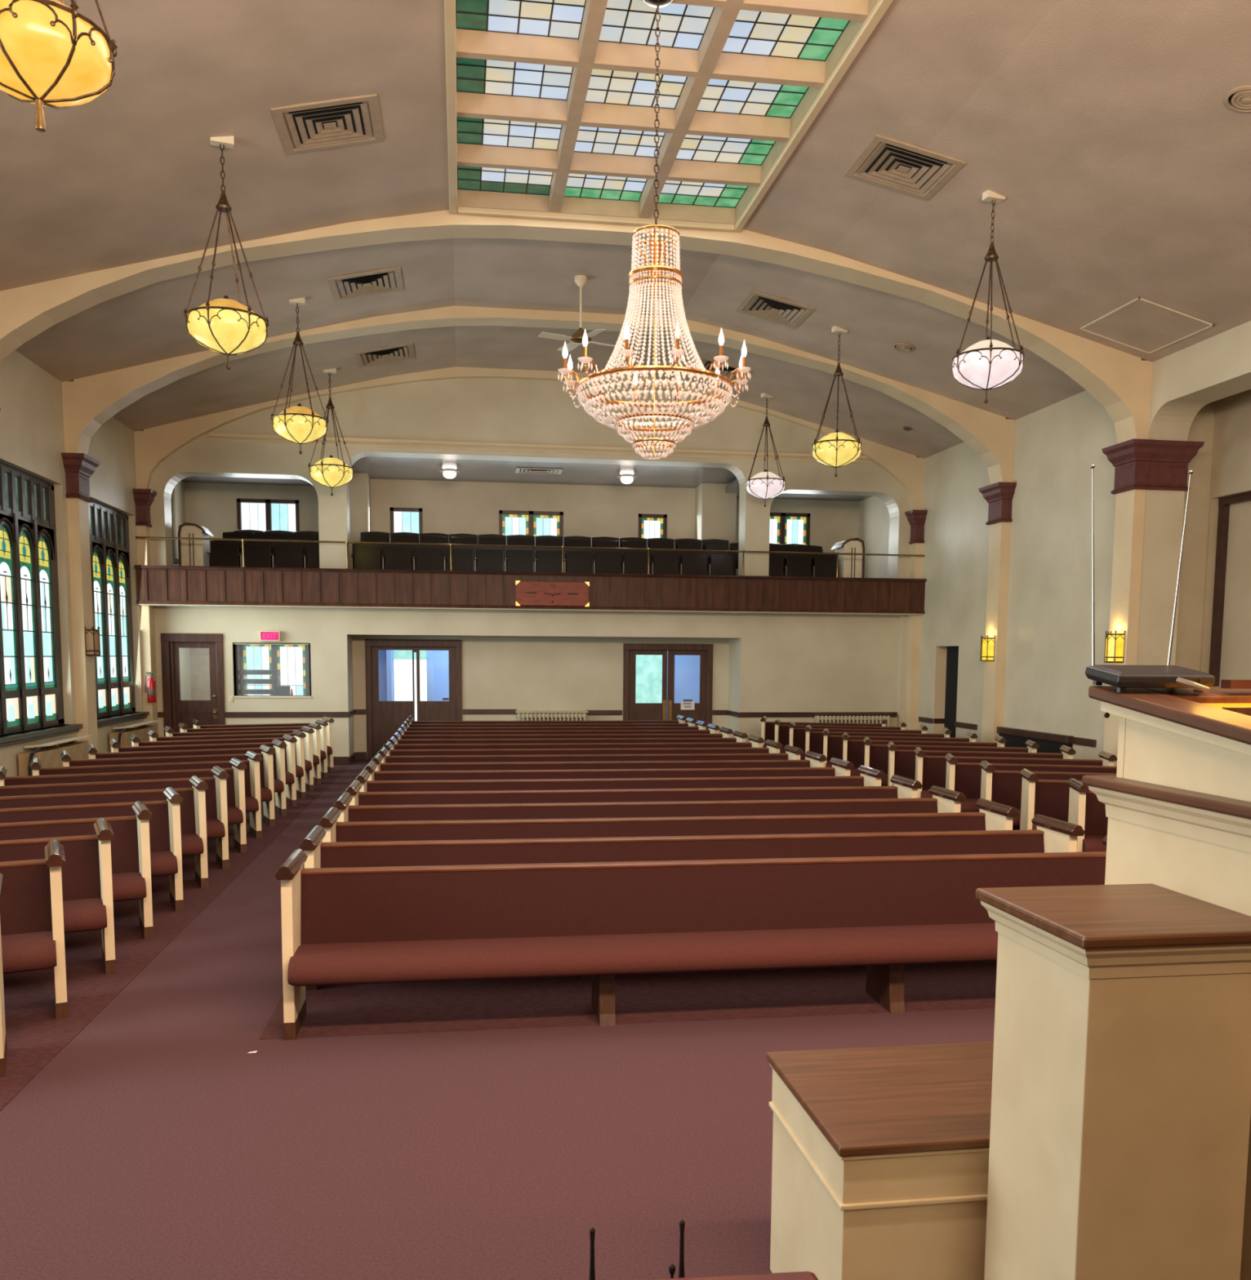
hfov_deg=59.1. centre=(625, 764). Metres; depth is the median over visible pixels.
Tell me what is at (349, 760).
baseboard
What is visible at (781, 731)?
pew
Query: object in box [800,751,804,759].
seat cushion
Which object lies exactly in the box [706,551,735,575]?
seat
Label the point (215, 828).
seat cushion
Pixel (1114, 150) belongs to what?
ceiling
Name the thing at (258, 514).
window
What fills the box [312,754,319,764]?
seat cushion
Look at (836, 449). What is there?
lantern
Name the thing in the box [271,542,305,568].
seat
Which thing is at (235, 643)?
window
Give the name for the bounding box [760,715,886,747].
pew
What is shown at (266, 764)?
pew
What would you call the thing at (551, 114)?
skylight
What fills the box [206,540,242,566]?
seat
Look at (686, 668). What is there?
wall
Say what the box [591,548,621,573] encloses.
seat
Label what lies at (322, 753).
seat cushion
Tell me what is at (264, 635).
exit sign
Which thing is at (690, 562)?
seat
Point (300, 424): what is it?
lantern
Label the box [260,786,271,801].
seat cushion
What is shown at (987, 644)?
wall sconce
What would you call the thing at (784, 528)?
window
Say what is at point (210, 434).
trim
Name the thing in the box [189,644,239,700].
wall
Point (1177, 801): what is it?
pulpit
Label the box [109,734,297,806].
pew
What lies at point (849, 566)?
enclosure
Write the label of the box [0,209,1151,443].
ceiling arch
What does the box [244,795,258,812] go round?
seat cushion
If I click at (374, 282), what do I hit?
ceiling vent
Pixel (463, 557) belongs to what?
seat
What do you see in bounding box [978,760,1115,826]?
pew
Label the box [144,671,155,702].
fire extinguisher
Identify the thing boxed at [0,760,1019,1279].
floor
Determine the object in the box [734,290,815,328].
ceiling vent
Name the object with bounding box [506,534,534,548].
seat
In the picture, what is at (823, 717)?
radiator
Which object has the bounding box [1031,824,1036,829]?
seat cushion
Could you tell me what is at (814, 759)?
pew
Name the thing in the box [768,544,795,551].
seat
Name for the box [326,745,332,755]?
seat cushion
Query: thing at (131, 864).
pew
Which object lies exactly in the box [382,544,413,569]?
seat
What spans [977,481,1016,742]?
column
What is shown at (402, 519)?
window
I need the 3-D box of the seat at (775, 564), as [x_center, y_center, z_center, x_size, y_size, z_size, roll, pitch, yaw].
[2.826,-3.755,21.533,0.558,0.845,0.341,0,6,-8]
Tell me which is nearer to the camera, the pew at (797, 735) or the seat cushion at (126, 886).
the seat cushion at (126, 886)
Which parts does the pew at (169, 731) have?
panel, rail, backrest, panel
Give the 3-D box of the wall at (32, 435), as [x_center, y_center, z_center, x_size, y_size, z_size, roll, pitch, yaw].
[-7.546,-1.824,8.397,1.500,5.900,29.100,0,6,-8]
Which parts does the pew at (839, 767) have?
panel, rail, backrest, panel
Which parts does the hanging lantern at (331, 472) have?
suspension rod, suspension rod, suspension rod, hanging chain, metal frame, lamp shade, suspension rod, suspension rod, suspension rod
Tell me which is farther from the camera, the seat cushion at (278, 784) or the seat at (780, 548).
the seat at (780, 548)
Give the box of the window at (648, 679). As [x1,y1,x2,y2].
[635,654,662,702]
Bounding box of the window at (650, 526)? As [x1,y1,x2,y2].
[638,513,666,538]
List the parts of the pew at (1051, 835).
panel, leg, rail, backrest, leg, panel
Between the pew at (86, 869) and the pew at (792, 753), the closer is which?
the pew at (86, 869)
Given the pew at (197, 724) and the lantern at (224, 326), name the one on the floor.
the pew at (197, 724)
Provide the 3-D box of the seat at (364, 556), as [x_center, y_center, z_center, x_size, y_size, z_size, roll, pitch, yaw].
[-4.771,-3.693,20.408,0.558,0.845,0.341,0,6,-8]
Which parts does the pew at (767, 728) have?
panel, backrest, rail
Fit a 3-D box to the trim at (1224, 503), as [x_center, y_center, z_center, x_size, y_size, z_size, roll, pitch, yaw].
[8.583,-1.131,11.224,0.094,4.172,7.803,0,6,-8]
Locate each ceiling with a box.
[0,0,1250,458]
[181,456,871,501]
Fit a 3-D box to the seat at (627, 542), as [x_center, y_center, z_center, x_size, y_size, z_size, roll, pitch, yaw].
[0.171,-4.117,21.965,0.558,0.845,0.341,0,6,-8]
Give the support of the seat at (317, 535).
on the floor
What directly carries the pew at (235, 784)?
on the floor
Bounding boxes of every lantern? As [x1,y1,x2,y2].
[0,0,117,132]
[182,136,269,369]
[270,297,328,454]
[307,368,354,496]
[745,392,785,506]
[811,325,862,476]
[951,189,1024,403]
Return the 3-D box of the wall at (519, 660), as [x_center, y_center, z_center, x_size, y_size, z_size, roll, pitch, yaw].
[-1.483,-3.666,20.809,14.160,7.200,1.280,0,6,-8]
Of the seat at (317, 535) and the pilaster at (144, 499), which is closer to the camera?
the pilaster at (144, 499)
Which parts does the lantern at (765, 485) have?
suspension rod, suspension rod, suspension rod, metal frame, lamp shade, hanging chain, suspension rod, suspension rod, suspension rod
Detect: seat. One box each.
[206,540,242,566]
[222,531,253,541]
[234,529,263,533]
[239,541,273,567]
[253,532,284,542]
[263,530,293,533]
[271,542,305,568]
[284,533,314,542]
[293,530,319,534]
[303,542,319,568]
[314,533,319,540]
[351,543,382,568]
[360,531,390,544]
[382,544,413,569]
[390,532,419,548]
[413,544,444,570]
[419,533,448,543]
[444,545,474,570]
[448,533,477,544]
[474,546,503,571]
[477,533,506,545]
[503,546,533,572]
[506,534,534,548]
[533,547,561,572]
[534,535,563,546]
[563,536,591,546]
[563,548,592,573]
[591,536,618,560]
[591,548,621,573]
[618,537,646,573]
[621,549,649,573]
[646,537,674,548]
[649,550,679,574]
[674,538,702,549]
[678,551,707,574]
[701,538,728,550]
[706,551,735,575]
[729,542,738,568]
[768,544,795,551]
[768,553,783,576]
[782,553,811,577]
[786,543,805,546]
[795,545,822,552]
[809,554,839,577]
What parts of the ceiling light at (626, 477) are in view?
ceiling plate, lamp shade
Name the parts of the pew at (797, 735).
panel, rail, backrest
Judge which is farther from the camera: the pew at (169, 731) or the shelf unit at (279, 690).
the shelf unit at (279, 690)
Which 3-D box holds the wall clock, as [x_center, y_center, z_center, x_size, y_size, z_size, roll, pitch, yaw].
[-1.308,-3.075,19.830,1.320,0.440,0.045,0,6,-8]
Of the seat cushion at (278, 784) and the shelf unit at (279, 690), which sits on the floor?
the shelf unit at (279, 690)
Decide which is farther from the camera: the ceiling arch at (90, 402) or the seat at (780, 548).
the seat at (780, 548)
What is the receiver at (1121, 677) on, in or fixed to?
on the pulpit
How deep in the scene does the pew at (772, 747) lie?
13.98 m
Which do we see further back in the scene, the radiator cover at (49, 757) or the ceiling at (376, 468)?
the ceiling at (376, 468)
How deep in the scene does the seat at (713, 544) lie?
22.19 m
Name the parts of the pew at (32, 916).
rail, backrest, panel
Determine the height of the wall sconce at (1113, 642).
0.422 m
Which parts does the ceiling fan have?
fan blade, fan blade, down rod, fan blade, fan blade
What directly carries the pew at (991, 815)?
on the floor
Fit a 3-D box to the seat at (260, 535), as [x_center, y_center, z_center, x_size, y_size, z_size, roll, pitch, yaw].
[-6.749,-3.981,20.847,0.558,0.845,0.341,0,6,-8]
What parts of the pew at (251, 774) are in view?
panel, rail, backrest, panel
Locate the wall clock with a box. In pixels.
[515,580,589,606]
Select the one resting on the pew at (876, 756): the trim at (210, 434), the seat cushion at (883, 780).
the seat cushion at (883, 780)
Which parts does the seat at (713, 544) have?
folding seat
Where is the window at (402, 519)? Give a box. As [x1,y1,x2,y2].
[389,507,422,533]
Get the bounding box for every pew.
[0,757,247,853]
[0,765,229,869]
[0,775,208,888]
[0,786,184,911]
[0,800,154,939]
[0,817,116,974]
[0,839,68,1019]
[0,872,7,1077]
[30,750,262,839]
[60,744,275,826]
[86,738,287,816]
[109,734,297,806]
[128,729,306,798]
[147,726,314,791]
[163,722,321,784]
[177,719,328,777]
[191,716,333,772]
[274,834,1106,1040]
[298,813,1084,990]
[317,798,1018,842]
[332,785,966,822]
[344,774,922,805]
[354,765,885,791]
[363,757,853,780]
[371,751,826,771]
[376,744,803,763]
[382,739,782,755]
[387,734,764,749]
[391,730,747,744]
[395,726,733,739]
[399,723,719,734]
[402,720,707,730]
[404,717,696,727]
[407,715,686,724]
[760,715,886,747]
[773,719,906,753]
[787,721,928,759]
[804,724,951,759]
[822,728,977,767]
[841,732,1006,776]
[862,736,1039,786]
[886,741,1075,786]
[913,746,1116,830]
[944,753,1116,812]
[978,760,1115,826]
[1019,768,1088,830]
[1066,777,1107,852]
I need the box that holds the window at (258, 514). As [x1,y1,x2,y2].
[236,498,299,532]
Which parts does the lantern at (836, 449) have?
suspension rod, suspension rod, metal frame, lamp shade, suspension rod, hanging chain, suspension rod, suspension rod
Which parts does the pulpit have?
cove molding, rim molding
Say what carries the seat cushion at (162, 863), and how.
on the pew at (165, 833)
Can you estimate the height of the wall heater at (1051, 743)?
0.905 m
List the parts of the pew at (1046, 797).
panel, rail, backrest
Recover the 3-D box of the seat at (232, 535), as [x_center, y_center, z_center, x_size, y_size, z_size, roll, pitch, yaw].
[-7.303,-3.976,20.765,0.558,0.845,0.341,0,6,-8]
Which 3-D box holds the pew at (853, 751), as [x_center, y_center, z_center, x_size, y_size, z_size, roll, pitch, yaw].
[4.154,0.045,15.510,2.208,0.930,0.610,1,6,11]
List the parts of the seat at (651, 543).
folding seat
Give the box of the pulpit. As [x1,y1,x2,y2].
[1081,680,1250,1279]
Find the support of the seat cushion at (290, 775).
on the pew at (290, 755)
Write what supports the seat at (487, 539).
on the floor
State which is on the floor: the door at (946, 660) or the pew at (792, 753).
the pew at (792, 753)
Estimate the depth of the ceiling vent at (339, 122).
10.11 m
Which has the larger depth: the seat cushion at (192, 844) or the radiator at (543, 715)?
the radiator at (543, 715)
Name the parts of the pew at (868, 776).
panel, rail, backrest, panel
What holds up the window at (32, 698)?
in the wall at (32, 435)
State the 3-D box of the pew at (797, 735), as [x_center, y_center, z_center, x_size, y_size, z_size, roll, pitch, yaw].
[3.775,-0.208,18.049,2.208,0.930,0.610,1,6,11]
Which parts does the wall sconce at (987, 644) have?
lamp shade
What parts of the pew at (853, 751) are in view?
panel, backrest, rail, panel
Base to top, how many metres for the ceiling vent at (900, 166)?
0.211 m
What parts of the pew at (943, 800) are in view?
panel, rail, backrest, panel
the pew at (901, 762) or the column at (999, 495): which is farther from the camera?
the column at (999, 495)
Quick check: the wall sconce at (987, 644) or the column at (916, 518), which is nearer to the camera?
the wall sconce at (987, 644)
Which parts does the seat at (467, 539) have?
folding seat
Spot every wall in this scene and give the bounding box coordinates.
[0,350,191,777]
[148,377,911,759]
[184,472,859,575]
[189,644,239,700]
[377,649,699,702]
[858,320,1250,759]
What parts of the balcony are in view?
cap rail, rail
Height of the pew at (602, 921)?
0.930 m
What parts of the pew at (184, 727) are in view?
panel, rail, backrest, panel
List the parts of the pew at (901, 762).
panel, backrest, rail, panel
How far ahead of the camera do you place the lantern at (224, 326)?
9.96 m
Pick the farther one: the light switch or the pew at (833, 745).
the light switch
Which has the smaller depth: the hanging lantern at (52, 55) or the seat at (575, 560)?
the hanging lantern at (52, 55)
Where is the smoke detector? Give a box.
[902,426,911,431]
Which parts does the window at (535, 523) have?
frame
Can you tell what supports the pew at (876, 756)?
on the floor
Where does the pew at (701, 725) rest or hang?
on the floor
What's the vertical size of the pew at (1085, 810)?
0.930 m
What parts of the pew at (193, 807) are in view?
rail, backrest, panel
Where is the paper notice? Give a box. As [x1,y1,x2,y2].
[680,699,694,710]
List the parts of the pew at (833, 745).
panel, backrest, rail, panel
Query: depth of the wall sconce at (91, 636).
15.86 m
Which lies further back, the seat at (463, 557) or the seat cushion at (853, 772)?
the seat at (463, 557)
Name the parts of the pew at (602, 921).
panel, leg, rail, backrest, leg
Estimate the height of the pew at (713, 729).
0.930 m
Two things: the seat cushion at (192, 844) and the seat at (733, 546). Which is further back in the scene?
the seat at (733, 546)
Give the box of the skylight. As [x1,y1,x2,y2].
[444,0,893,232]
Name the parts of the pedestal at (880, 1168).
bead molding, molding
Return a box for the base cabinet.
[646,1271,817,1279]
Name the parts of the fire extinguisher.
valve handle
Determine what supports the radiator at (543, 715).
on the floor
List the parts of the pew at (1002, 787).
panel, backrest, rail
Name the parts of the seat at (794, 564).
standard frame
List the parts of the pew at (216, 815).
rail, backrest, panel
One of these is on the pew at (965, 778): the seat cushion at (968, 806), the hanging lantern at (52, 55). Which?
the seat cushion at (968, 806)
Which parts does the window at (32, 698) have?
leaded glass, sill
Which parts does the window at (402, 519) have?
leaded glass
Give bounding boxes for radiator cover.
[17,734,91,776]
[109,720,159,752]
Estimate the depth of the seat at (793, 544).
23.22 m
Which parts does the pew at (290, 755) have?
panel, rail, backrest, panel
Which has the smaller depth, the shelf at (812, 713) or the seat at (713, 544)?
the shelf at (812, 713)
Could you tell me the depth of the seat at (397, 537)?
21.29 m
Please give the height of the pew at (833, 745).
0.930 m
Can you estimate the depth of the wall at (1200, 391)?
15.69 m
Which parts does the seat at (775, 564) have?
backrest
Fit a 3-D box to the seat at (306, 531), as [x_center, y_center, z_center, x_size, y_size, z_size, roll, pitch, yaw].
[-6.235,-4.179,21.666,0.558,0.845,0.341,0,6,-8]
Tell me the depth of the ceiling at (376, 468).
21.97 m
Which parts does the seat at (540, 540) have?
folding seat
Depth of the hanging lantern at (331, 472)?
18.04 m
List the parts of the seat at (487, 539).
folding seat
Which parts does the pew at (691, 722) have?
rail, backrest, panel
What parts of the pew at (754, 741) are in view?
rail, backrest, panel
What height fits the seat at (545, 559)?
0.845 m
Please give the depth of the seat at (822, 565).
21.64 m
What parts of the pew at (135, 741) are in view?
panel, rail, backrest, panel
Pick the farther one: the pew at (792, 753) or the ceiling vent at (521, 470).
the ceiling vent at (521, 470)
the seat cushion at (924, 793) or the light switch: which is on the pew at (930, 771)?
the seat cushion at (924, 793)
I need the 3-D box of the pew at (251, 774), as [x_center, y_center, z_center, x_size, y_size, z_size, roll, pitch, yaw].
[-4.988,0.371,11.611,2.208,0.930,0.610,-3,6,-28]
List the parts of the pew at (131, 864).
rail, backrest, panel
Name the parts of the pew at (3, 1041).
panel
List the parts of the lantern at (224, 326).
suspension rod, suspension rod, hanging chain, metal frame, lamp shade, suspension rod, suspension rod, suspension rod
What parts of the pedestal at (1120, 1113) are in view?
cove molding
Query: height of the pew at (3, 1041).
0.930 m
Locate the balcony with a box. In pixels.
[134,564,926,615]
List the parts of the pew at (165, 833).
rail, backrest, panel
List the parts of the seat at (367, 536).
folding seat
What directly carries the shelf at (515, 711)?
attached to the radiator at (543, 715)
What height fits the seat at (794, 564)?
0.845 m
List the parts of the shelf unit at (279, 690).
post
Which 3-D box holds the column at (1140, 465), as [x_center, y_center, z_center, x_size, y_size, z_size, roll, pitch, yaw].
[6.816,-1.772,14.548,0.995,4.770,0.700,0,6,-8]
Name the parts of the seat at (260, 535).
folding seat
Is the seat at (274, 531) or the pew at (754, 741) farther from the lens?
the seat at (274, 531)
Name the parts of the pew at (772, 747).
rail, backrest, panel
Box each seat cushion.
[0,931,57,973]
[62,898,106,933]
[111,871,146,901]
[150,851,177,876]
[181,833,203,856]
[205,819,225,839]
[226,806,243,824]
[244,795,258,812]
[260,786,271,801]
[273,778,284,792]
[284,771,294,784]
[287,923,997,986]
[295,764,303,777]
[304,759,311,770]
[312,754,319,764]
[320,750,326,759]
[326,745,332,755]
[779,746,785,753]
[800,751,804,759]
[825,761,831,767]
[849,767,860,776]
[880,773,888,786]
[920,788,932,798]
[960,798,979,812]
[1012,808,1020,826]
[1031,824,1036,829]
[1081,835,1106,852]
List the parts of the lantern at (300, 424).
suspension rod, suspension rod, suspension rod, hanging chain, metal frame, lamp shade, suspension rod, suspension rod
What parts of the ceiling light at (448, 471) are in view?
lamp shade, ceiling plate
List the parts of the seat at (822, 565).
standard frame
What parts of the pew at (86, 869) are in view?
rail, backrest, panel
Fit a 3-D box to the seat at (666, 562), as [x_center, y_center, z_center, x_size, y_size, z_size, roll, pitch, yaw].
[0.768,-3.739,21.228,0.558,0.845,0.341,0,6,-8]
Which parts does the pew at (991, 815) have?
panel, rail, backrest, panel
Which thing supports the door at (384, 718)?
in the wall at (519, 660)
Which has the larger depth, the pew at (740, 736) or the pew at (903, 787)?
the pew at (740, 736)
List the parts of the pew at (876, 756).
panel, backrest, rail, panel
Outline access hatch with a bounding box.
[1079,297,1213,354]
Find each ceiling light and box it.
[439,465,460,478]
[616,471,636,484]
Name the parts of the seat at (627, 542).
backrest, folding seat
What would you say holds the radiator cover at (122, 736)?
on the floor
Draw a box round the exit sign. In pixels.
[259,631,280,640]
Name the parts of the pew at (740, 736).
rail, backrest, panel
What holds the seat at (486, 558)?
on the floor
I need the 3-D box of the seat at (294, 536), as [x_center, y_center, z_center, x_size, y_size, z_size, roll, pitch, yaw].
[-6.195,-3.985,20.929,0.558,0.845,0.341,0,6,-8]
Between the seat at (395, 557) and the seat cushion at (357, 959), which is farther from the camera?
the seat at (395, 557)
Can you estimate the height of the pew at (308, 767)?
0.930 m
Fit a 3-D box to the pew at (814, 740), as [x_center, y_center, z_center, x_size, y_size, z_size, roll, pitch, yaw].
[3.901,-0.124,17.203,2.208,0.930,0.610,1,6,11]
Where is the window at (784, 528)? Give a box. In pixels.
[768,512,809,545]
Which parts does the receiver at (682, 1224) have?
knob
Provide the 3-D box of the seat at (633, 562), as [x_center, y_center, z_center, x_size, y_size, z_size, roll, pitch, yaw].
[0.215,-3.734,21.146,0.558,0.845,0.341,0,6,-8]
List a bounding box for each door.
[160,633,225,736]
[364,639,462,759]
[393,649,426,720]
[622,643,712,729]
[932,646,958,737]
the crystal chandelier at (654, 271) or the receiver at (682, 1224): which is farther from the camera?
the crystal chandelier at (654, 271)
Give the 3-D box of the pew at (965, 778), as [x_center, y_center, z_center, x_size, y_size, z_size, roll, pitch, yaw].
[4.657,0.384,12.124,2.208,0.930,0.610,1,6,11]
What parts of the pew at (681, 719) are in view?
rail, backrest, panel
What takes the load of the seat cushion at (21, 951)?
on the pew at (32, 916)
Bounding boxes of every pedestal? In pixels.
[765,1041,993,1279]
[975,883,1250,1279]
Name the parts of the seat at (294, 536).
folding seat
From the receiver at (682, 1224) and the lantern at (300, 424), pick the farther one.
the lantern at (300, 424)
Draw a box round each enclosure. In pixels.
[177,522,213,566]
[831,537,864,577]
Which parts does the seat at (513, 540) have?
folding seat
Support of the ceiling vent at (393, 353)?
in the ceiling at (1114, 150)
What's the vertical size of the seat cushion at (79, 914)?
0.135 m
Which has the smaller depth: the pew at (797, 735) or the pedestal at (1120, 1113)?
the pedestal at (1120, 1113)
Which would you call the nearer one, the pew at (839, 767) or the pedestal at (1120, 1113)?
the pedestal at (1120, 1113)
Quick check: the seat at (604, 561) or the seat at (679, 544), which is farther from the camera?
the seat at (679, 544)
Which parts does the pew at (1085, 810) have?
panel, backrest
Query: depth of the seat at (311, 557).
20.21 m
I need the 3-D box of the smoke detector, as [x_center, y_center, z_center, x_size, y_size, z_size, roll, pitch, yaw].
[4.918,-5.873,19.286,0.140,0.070,0.136,0,6,-8]
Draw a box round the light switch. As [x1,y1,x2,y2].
[228,695,233,702]
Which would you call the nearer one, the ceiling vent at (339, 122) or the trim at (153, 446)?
the ceiling vent at (339, 122)
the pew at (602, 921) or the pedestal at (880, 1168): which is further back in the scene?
the pew at (602, 921)
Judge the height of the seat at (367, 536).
0.845 m
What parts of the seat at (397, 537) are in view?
backrest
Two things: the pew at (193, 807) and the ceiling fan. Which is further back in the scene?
the ceiling fan
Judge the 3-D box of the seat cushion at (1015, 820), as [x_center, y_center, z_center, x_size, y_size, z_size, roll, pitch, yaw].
[4.767,0.556,11.202,2.079,0.135,0.440,1,6,11]
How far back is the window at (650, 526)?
23.70 m
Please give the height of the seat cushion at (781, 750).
0.135 m
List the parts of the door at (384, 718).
panel molding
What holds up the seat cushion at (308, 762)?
on the pew at (308, 767)
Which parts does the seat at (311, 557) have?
standard frame, backrest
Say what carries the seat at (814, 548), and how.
on the floor
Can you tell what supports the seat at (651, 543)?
on the floor
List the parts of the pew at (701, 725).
rail, backrest, panel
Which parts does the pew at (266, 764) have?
panel, rail, backrest, panel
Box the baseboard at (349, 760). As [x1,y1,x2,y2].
[333,751,366,764]
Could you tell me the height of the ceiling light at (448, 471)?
0.225 m
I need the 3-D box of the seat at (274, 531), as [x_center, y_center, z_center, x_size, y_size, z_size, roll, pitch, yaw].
[-6.789,-4.175,21.584,0.558,0.845,0.341,0,6,-8]
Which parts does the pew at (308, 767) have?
panel, rail, backrest, panel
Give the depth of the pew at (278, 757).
13.58 m
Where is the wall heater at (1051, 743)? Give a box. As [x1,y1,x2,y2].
[995,726,1073,753]
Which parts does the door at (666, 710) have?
panel molding, push plate, push plate, panel molding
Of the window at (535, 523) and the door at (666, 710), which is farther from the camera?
the window at (535, 523)
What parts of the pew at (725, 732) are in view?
rail, backrest, panel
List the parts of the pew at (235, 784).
panel, rail, backrest, panel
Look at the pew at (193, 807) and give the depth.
9.40 m
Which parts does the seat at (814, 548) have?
folding seat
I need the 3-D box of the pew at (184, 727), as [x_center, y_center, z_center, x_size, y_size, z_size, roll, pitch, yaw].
[-5.870,-0.220,17.537,2.208,0.930,0.610,-3,6,-28]
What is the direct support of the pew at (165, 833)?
on the floor
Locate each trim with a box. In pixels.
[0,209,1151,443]
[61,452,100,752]
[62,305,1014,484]
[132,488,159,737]
[133,366,924,510]
[157,709,896,717]
[170,493,178,564]
[208,432,872,463]
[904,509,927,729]
[918,716,1096,746]
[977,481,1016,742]
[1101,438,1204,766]
[1208,491,1250,686]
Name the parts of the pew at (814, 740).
panel, backrest, rail, panel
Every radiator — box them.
[515,711,587,720]
[812,713,892,726]
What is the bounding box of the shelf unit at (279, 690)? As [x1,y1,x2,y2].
[237,669,290,695]
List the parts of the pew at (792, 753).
panel, rail, backrest, panel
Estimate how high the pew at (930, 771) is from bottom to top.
0.930 m
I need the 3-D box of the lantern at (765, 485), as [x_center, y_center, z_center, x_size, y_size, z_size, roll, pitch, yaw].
[2.498,-5.602,19.623,0.744,2.008,0.696,-3,6,-28]
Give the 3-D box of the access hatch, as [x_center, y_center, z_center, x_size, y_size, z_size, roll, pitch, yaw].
[6.138,-5.182,13.065,0.950,0.266,1.200,0,6,-8]
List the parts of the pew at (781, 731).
panel, rail, backrest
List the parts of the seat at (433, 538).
folding seat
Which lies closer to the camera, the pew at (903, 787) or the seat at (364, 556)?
the pew at (903, 787)
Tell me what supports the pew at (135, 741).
on the floor
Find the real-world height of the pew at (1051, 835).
0.930 m
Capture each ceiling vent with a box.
[271,93,383,155]
[327,266,404,301]
[354,342,415,367]
[515,466,563,474]
[691,356,753,382]
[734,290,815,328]
[844,134,965,200]
[892,342,913,351]
[1223,84,1250,112]
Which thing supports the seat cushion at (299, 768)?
on the pew at (135, 741)
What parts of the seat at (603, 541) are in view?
folding seat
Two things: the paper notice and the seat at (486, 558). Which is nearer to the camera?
the seat at (486, 558)
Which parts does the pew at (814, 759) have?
panel, rail, backrest, panel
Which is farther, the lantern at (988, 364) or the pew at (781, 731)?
the pew at (781, 731)
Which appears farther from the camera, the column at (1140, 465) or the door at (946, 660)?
the door at (946, 660)
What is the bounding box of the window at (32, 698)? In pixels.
[0,462,82,746]
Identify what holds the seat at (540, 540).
on the floor
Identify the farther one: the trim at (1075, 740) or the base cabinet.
the trim at (1075, 740)
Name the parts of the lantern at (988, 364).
suspension rod, suspension rod, lamp shade, metal frame, suspension rod, suspension rod, hanging chain, suspension rod, suspension rod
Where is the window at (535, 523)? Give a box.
[498,510,563,571]
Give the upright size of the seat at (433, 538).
0.845 m
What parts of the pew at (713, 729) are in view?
rail, backrest, panel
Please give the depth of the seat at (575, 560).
20.93 m
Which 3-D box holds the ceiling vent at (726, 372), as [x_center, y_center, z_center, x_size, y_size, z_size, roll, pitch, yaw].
[1.616,-6.695,18.743,0.914,0.212,0.880,0,6,-8]
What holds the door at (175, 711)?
in the wall at (519, 660)
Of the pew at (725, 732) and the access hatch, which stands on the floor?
the pew at (725, 732)
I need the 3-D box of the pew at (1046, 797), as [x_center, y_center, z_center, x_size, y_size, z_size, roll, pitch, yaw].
[4.910,0.553,10.431,2.208,0.930,0.610,1,6,11]
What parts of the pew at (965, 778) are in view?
panel, backrest, rail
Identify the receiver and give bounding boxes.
[588,1219,684,1279]
[1084,463,1214,693]
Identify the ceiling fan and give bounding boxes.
[537,275,622,351]
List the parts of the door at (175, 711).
panel molding, lock plate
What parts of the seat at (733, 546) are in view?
backrest, folding seat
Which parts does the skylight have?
pane, pane, pane, pane, pane, pane, pane, pane, pane, pane, pane, pane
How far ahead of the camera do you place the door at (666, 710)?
21.83 m
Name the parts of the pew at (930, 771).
panel, backrest, rail, panel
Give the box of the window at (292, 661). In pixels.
[238,644,310,695]
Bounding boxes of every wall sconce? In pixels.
[84,626,100,655]
[979,635,995,661]
[1103,630,1124,662]
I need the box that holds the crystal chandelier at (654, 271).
[557,0,751,459]
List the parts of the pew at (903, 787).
panel, rail, backrest, panel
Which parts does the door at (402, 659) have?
lit glass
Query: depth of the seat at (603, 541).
21.87 m
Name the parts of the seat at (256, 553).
standard frame, folding seat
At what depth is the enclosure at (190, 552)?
19.79 m
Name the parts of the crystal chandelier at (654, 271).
bulb, bulb, candle arm, candle arm, bulb, candle arm, bulb, candle arm, bulb, hanging chain, candle arm, bulb, bulb, candle arm, bulb, candle arm, candle arm, bulb, bulb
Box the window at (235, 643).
[232,642,311,697]
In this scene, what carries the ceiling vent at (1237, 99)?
in the ceiling at (1114, 150)
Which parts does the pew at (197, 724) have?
panel, backrest, rail, panel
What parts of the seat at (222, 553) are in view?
standard frame, folding seat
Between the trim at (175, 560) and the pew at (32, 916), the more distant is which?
the trim at (175, 560)
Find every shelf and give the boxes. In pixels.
[515,711,587,712]
[812,713,892,715]
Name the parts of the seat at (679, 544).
folding seat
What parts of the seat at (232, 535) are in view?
folding seat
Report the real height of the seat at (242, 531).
0.845 m
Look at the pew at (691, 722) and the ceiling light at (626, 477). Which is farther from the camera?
the ceiling light at (626, 477)
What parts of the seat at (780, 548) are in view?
folding seat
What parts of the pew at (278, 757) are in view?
panel, rail, backrest, panel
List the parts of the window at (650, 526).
leaded glass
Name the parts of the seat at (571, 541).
folding seat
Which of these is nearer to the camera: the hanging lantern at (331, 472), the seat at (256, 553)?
the hanging lantern at (331, 472)

